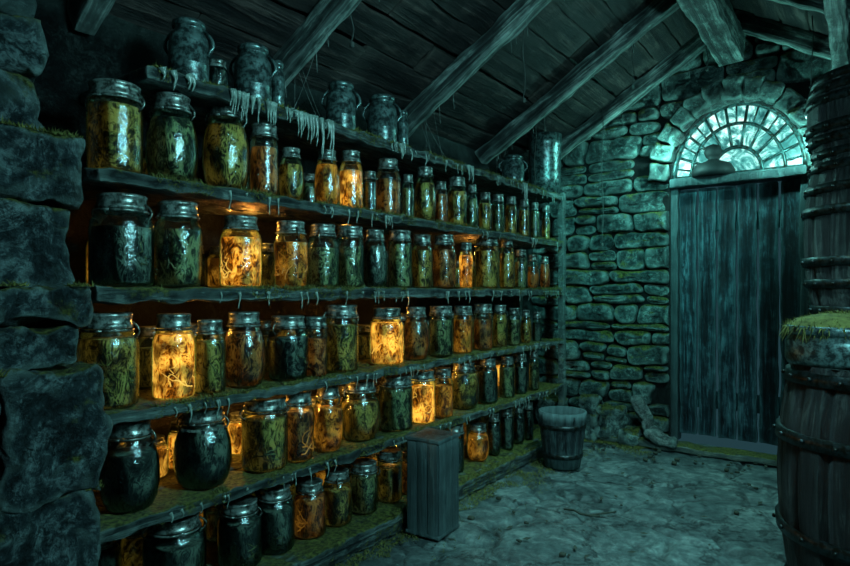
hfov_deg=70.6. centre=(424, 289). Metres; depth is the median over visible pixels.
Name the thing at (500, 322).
glass jar
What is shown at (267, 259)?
glass jar
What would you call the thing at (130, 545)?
glass jar
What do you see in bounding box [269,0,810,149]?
roof
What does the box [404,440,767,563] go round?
debris
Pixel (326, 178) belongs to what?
glass jar
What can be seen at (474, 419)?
glass jar
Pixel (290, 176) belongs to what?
glass jar
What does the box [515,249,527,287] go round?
glass jar
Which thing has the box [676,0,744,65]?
ridge beam
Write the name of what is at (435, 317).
glass jar
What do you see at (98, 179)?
wall shelf
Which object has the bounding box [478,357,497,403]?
glass jar
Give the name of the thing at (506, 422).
glass jar
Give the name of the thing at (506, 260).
glass jar
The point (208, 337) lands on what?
glass jar
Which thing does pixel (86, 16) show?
rafter
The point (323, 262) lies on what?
glass jar
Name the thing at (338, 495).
glass jar
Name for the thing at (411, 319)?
glass jar
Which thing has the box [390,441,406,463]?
glass jar
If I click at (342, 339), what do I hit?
glass jar
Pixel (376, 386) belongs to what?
glass jar
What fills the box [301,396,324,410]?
glass jar
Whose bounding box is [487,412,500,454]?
glass jar
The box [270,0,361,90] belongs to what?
rafter
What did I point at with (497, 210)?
glass jar
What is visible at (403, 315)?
glass jar
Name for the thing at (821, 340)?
crock
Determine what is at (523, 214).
glass jar
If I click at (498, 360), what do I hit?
jar
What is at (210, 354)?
glass jar
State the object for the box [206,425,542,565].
wall shelf
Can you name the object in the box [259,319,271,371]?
glass jar
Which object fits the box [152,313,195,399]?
jar
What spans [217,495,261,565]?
glass jar
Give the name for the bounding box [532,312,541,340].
glass jar
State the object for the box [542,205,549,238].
glass jar
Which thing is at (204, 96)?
wall shelf
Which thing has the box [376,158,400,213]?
glass jar
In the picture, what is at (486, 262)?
glass jar
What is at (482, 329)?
glass jar
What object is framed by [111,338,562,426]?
wall shelf
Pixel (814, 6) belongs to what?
rafter
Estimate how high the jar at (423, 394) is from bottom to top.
0.305 m
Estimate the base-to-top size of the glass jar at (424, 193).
0.319 m
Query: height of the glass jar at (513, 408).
0.201 m
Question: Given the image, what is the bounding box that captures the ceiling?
[61,0,849,167]
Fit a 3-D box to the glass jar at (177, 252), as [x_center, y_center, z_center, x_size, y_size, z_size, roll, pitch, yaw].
[-0.946,-0.174,2.298,0.180,0.321,0.180,0,0,37]
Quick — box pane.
[677,106,802,176]
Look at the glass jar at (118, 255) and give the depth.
2.07 m
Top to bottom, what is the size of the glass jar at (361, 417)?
0.306 m
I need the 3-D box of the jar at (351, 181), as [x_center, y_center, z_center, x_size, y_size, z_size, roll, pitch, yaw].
[-0.374,-0.553,3.035,0.119,0.292,0.119,0,0,40]
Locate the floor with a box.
[336,423,786,565]
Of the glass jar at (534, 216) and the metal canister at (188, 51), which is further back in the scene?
the glass jar at (534, 216)
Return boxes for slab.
[628,395,674,447]
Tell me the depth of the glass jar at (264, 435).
2.57 m
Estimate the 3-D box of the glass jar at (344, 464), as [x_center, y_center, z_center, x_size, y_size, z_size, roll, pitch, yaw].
[-0.453,1.063,3.484,0.136,0.171,0.136,0,0,-33]
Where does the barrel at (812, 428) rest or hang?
on the floor
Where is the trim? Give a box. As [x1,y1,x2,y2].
[669,165,807,439]
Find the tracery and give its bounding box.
[672,102,806,178]
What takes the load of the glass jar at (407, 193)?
on the wall shelf at (98, 179)
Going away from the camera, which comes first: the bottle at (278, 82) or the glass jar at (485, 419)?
the bottle at (278, 82)
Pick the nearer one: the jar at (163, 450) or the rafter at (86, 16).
the rafter at (86, 16)
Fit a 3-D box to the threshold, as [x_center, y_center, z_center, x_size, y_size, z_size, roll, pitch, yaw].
[2.105,1.228,4.615,1.510,0.071,0.199,0,0,36]
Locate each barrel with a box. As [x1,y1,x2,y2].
[772,363,849,565]
[800,152,849,313]
[803,64,849,164]
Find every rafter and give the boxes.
[68,0,116,35]
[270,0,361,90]
[397,0,551,136]
[476,0,678,163]
[525,34,705,180]
[735,11,849,59]
[771,0,849,21]
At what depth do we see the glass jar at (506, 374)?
4.33 m
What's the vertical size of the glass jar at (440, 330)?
0.307 m
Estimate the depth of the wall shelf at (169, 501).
2.49 m
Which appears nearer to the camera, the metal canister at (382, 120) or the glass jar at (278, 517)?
the glass jar at (278, 517)
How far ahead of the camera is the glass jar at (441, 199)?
3.63 m
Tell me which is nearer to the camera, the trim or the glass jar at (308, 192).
the glass jar at (308, 192)
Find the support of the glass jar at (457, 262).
on the wall shelf at (93, 294)
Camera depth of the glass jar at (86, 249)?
2.34 m
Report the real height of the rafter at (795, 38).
1.088 m
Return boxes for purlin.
[824,0,849,69]
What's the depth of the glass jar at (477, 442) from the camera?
4.03 m
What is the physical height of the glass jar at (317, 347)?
0.279 m
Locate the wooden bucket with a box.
[538,406,586,469]
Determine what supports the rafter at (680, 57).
attached to the ceiling
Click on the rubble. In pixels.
(609, 421)
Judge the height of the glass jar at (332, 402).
0.166 m
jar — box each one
[75,312,140,409]
[85,78,144,173]
[85,241,117,286]
[88,192,153,285]
[91,442,126,491]
[97,332,124,336]
[99,417,159,512]
[99,538,119,565]
[120,528,147,565]
[133,434,168,477]
[138,326,155,387]
[141,511,206,565]
[145,91,197,180]
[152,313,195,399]
[154,200,202,286]
[167,419,181,469]
[172,323,203,339]
[173,405,231,489]
[195,319,225,393]
[199,248,205,285]
[199,510,203,526]
[202,106,248,188]
[205,330,226,339]
[205,504,222,541]
[207,246,233,286]
[209,59,228,90]
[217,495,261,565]
[219,215,261,286]
[224,311,265,387]
[228,411,242,454]
[239,394,289,472]
[249,122,278,195]
[255,491,275,503]
[257,483,294,554]
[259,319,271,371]
[262,243,274,286]
[267,315,308,380]
[273,220,308,286]
[276,329,296,335]
[278,147,303,197]
[278,479,295,501]
[285,390,314,461]
[293,477,326,538]
[294,472,316,489]
[296,328,318,337]
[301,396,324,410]
[302,173,315,200]
[305,316,327,376]
[307,223,338,286]
[314,149,339,204]
[314,384,342,451]
[315,464,338,484]
[317,319,334,337]
[323,304,358,372]
[323,467,351,526]
[324,397,334,404]
[336,225,363,286]
[338,459,355,483]
[339,150,362,207]
[339,384,353,402]
[341,379,379,440]
[348,458,380,513]
[353,394,365,398]
[356,453,377,472]
[358,325,369,358]
[364,171,375,210]
[364,229,387,287]
[365,385,379,400]
[370,307,403,364]
[371,274,388,287]
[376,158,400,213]
[378,447,401,502]
[379,373,412,430]
[388,230,411,287]
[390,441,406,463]
[400,313,406,323]
[402,174,413,216]
[402,450,406,494]
[404,306,429,359]
[410,317,425,321]
[410,368,434,423]
[412,234,432,287]
[414,166,435,219]
[429,305,452,356]
[432,234,455,287]
[433,316,446,319]
[434,181,447,221]
[434,367,452,417]
[439,378,448,384]
[446,423,463,472]
[447,176,466,225]
[449,361,478,408]
[453,306,472,352]
[455,261,459,286]
[458,315,466,319]
[459,242,472,287]
[459,422,466,444]
[466,184,477,226]
[466,419,473,437]
[467,422,488,460]
[472,262,474,287]
[473,304,492,349]
[473,418,482,431]
[474,363,483,377]
[475,238,498,287]
[477,313,488,319]
[478,192,491,229]
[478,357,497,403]
[481,414,496,432]
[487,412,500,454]
[492,194,503,232]
[493,305,507,346]
[493,358,504,385]
[499,240,514,287]
[499,355,514,397]
[500,407,513,449]
[505,196,516,232]
[507,308,520,344]
[511,407,518,420]
[514,353,527,393]
[514,404,524,443]
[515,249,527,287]
[519,199,528,235]
[521,310,531,342]
[524,401,533,439]
[528,255,538,287]
[529,350,538,389]
[530,202,539,236]
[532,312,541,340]
[540,257,549,287]
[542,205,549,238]
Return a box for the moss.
[0,61,653,565]
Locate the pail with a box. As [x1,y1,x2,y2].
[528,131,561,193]
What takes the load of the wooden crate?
on the floor
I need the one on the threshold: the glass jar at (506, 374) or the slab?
the slab
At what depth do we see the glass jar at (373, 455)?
3.60 m
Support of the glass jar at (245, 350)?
on the wall shelf at (127, 416)
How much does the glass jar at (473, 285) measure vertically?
0.200 m
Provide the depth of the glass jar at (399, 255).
3.32 m
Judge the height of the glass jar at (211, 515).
0.174 m
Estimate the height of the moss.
2.070 m
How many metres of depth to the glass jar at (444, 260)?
3.69 m
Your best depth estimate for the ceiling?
3.69 m
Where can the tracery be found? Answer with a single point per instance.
(745, 122)
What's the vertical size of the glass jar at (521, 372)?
0.296 m
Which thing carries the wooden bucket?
on the floor
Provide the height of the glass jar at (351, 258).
0.308 m
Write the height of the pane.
0.583 m
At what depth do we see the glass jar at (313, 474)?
3.24 m
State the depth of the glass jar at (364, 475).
3.08 m
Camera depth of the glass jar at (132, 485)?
2.10 m
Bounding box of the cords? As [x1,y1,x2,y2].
[350,12,813,246]
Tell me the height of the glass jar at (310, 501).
0.248 m
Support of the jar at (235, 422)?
on the wall shelf at (169, 501)
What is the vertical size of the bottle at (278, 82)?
0.255 m
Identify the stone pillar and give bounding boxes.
[0,0,112,565]
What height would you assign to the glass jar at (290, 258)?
0.299 m
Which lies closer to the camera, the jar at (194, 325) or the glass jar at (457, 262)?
the jar at (194, 325)
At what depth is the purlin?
3.30 m
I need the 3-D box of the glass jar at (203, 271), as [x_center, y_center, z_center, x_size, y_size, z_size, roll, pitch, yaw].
[-1.041,-0.108,2.697,0.109,0.188,0.109,0,0,23]
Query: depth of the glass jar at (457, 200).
3.80 m
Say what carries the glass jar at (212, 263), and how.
on the wall shelf at (93, 294)
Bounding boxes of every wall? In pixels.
[35,0,533,547]
[531,34,831,435]
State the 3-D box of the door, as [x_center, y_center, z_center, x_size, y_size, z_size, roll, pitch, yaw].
[2.494,0.180,4.785,0.879,2.028,0.120,0,0,36]
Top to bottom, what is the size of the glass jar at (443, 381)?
0.163 m
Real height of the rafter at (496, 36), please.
1.091 m
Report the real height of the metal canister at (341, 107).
0.269 m
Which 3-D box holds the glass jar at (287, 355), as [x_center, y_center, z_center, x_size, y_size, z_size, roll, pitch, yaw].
[-0.627,0.261,2.745,0.186,0.287,0.186,0,0,-32]
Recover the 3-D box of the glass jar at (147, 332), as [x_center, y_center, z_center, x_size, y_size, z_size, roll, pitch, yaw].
[-1.152,0.279,2.525,0.131,0.252,0.131,0,0,-28]
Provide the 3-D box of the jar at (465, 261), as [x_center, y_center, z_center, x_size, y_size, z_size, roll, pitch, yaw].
[0.266,-0.160,3.896,0.092,0.293,0.092,0,0,-23]
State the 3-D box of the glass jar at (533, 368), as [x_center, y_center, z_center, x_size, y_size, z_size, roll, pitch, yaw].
[0.855,0.628,4.706,0.080,0.302,0.080,0,0,-4]
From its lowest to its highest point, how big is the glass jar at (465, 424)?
0.212 m
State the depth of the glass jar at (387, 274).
3.71 m
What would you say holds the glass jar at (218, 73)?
on the wall shelf at (204, 96)
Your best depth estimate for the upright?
5.03 m
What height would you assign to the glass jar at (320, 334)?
0.256 m
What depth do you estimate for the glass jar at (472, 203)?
3.93 m
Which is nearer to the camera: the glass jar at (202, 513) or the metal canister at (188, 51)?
the metal canister at (188, 51)
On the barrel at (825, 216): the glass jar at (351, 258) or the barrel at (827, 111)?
the barrel at (827, 111)
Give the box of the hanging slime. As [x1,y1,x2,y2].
[158,67,562,522]
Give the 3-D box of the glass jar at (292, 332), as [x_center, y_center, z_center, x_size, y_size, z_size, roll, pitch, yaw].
[-0.727,0.278,3.125,0.114,0.254,0.114,0,0,1]
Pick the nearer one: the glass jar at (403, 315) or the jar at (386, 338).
the jar at (386, 338)
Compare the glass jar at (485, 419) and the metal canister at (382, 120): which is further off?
the glass jar at (485, 419)
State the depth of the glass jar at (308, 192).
3.19 m
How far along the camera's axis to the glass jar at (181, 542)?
2.26 m
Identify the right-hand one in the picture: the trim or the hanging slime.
the trim
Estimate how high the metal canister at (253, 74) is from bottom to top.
0.277 m
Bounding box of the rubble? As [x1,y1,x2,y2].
[535,392,642,446]
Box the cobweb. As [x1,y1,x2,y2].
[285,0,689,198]
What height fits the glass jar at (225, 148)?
0.366 m
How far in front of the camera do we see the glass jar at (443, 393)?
3.67 m
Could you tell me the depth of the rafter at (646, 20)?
4.33 m
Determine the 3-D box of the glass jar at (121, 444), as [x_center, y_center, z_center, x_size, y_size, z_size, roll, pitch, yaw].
[-1.250,0.681,2.375,0.148,0.195,0.148,0,0,-41]
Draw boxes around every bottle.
[272,60,284,107]
[397,110,408,144]
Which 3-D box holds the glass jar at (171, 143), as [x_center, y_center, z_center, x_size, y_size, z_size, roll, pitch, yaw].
[-0.962,-0.572,2.282,0.186,0.328,0.186,0,0,0]
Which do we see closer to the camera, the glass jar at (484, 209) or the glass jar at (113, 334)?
the glass jar at (113, 334)
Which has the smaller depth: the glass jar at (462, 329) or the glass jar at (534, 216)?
the glass jar at (462, 329)
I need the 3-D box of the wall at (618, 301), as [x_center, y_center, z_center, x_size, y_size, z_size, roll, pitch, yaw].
[2.468,-0.434,4.767,3.800,3.451,0.484,0,0,36]
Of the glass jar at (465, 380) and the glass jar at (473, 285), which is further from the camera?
the glass jar at (473, 285)
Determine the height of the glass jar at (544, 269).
0.256 m
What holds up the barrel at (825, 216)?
on the barrel
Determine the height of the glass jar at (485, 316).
0.227 m
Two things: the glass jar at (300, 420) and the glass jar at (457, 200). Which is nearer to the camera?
the glass jar at (300, 420)
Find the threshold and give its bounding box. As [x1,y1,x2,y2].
[600,437,776,466]
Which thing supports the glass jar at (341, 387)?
on the wall shelf at (169, 501)
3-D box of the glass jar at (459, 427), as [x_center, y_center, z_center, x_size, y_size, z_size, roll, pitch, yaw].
[0.191,0.999,3.812,0.121,0.298,0.121,0,0,-44]
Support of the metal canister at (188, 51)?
on the wall shelf at (204, 96)
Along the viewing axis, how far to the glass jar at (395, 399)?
3.31 m
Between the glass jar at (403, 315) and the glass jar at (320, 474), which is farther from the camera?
the glass jar at (403, 315)
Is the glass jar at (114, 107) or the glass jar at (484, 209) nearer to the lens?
the glass jar at (114, 107)
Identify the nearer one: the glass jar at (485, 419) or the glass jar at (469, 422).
the glass jar at (469, 422)
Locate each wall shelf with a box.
[79,286,562,303]
[81,166,563,248]
[82,64,562,205]
[96,380,562,541]
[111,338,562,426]
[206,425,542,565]
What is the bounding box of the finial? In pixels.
[691,144,734,177]
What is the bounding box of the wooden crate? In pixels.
[405,428,460,540]
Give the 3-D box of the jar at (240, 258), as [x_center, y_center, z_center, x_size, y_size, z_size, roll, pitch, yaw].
[-0.775,-0.161,2.527,0.172,0.296,0.172,0,0,22]
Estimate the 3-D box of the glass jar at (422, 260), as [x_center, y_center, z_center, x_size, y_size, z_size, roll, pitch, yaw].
[-0.018,-0.169,3.533,0.126,0.312,0.126,0,0,-33]
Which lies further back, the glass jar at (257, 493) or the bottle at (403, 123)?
the bottle at (403, 123)
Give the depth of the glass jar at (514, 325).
4.41 m
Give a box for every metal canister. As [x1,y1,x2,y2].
[163,16,214,82]
[229,42,276,100]
[321,80,360,128]
[362,93,401,141]
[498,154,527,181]
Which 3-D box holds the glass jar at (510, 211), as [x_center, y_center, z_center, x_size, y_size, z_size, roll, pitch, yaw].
[0.630,-0.545,4.396,0.090,0.275,0.090,0,0,-44]
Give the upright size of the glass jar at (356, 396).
0.162 m
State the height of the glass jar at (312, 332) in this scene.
0.202 m
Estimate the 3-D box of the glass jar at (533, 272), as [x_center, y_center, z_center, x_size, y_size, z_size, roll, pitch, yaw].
[0.846,-0.144,4.698,0.096,0.262,0.096,0,0,21]
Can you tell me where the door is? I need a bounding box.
[679,179,800,445]
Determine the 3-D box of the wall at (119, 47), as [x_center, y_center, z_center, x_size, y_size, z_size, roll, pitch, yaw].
[-1.051,0.063,2.981,0.248,2.464,6.825,0,0,36]
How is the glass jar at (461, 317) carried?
on the wall shelf at (127, 416)
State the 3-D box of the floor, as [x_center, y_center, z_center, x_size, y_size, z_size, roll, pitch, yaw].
[0.438,1.269,1.967,3.400,0.049,6.900,0,0,36]
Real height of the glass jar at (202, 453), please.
0.310 m
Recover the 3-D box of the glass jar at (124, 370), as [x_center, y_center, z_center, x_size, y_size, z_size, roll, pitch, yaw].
[-1.107,0.242,2.094,0.202,0.326,0.199,0,0,-15]
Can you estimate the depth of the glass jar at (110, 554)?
2.33 m
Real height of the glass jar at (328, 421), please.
0.317 m
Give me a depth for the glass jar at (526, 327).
4.56 m
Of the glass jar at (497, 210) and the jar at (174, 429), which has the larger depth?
the glass jar at (497, 210)
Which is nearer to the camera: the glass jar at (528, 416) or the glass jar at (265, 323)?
the glass jar at (265, 323)
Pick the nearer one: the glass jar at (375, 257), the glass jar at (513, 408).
the glass jar at (375, 257)
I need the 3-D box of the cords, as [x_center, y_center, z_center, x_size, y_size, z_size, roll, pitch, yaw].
[0.832,-1.184,4.034,3.046,1.640,1.458,0,0,-20]
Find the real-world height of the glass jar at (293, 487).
0.173 m
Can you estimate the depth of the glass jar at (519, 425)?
4.47 m
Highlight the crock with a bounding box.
[779,309,849,369]
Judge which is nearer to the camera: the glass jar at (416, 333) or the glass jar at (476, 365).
the glass jar at (416, 333)
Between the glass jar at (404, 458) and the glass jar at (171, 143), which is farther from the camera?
the glass jar at (404, 458)
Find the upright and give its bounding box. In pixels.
[513,194,566,416]
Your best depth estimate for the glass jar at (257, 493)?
3.02 m
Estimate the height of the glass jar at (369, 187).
0.210 m
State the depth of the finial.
4.70 m
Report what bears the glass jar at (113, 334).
on the wall shelf at (127, 416)
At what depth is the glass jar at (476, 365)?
4.62 m
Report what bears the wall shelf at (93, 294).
attached to the wall at (119, 47)
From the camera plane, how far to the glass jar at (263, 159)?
2.55 m
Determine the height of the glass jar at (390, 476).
0.270 m
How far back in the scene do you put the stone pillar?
1.75 m

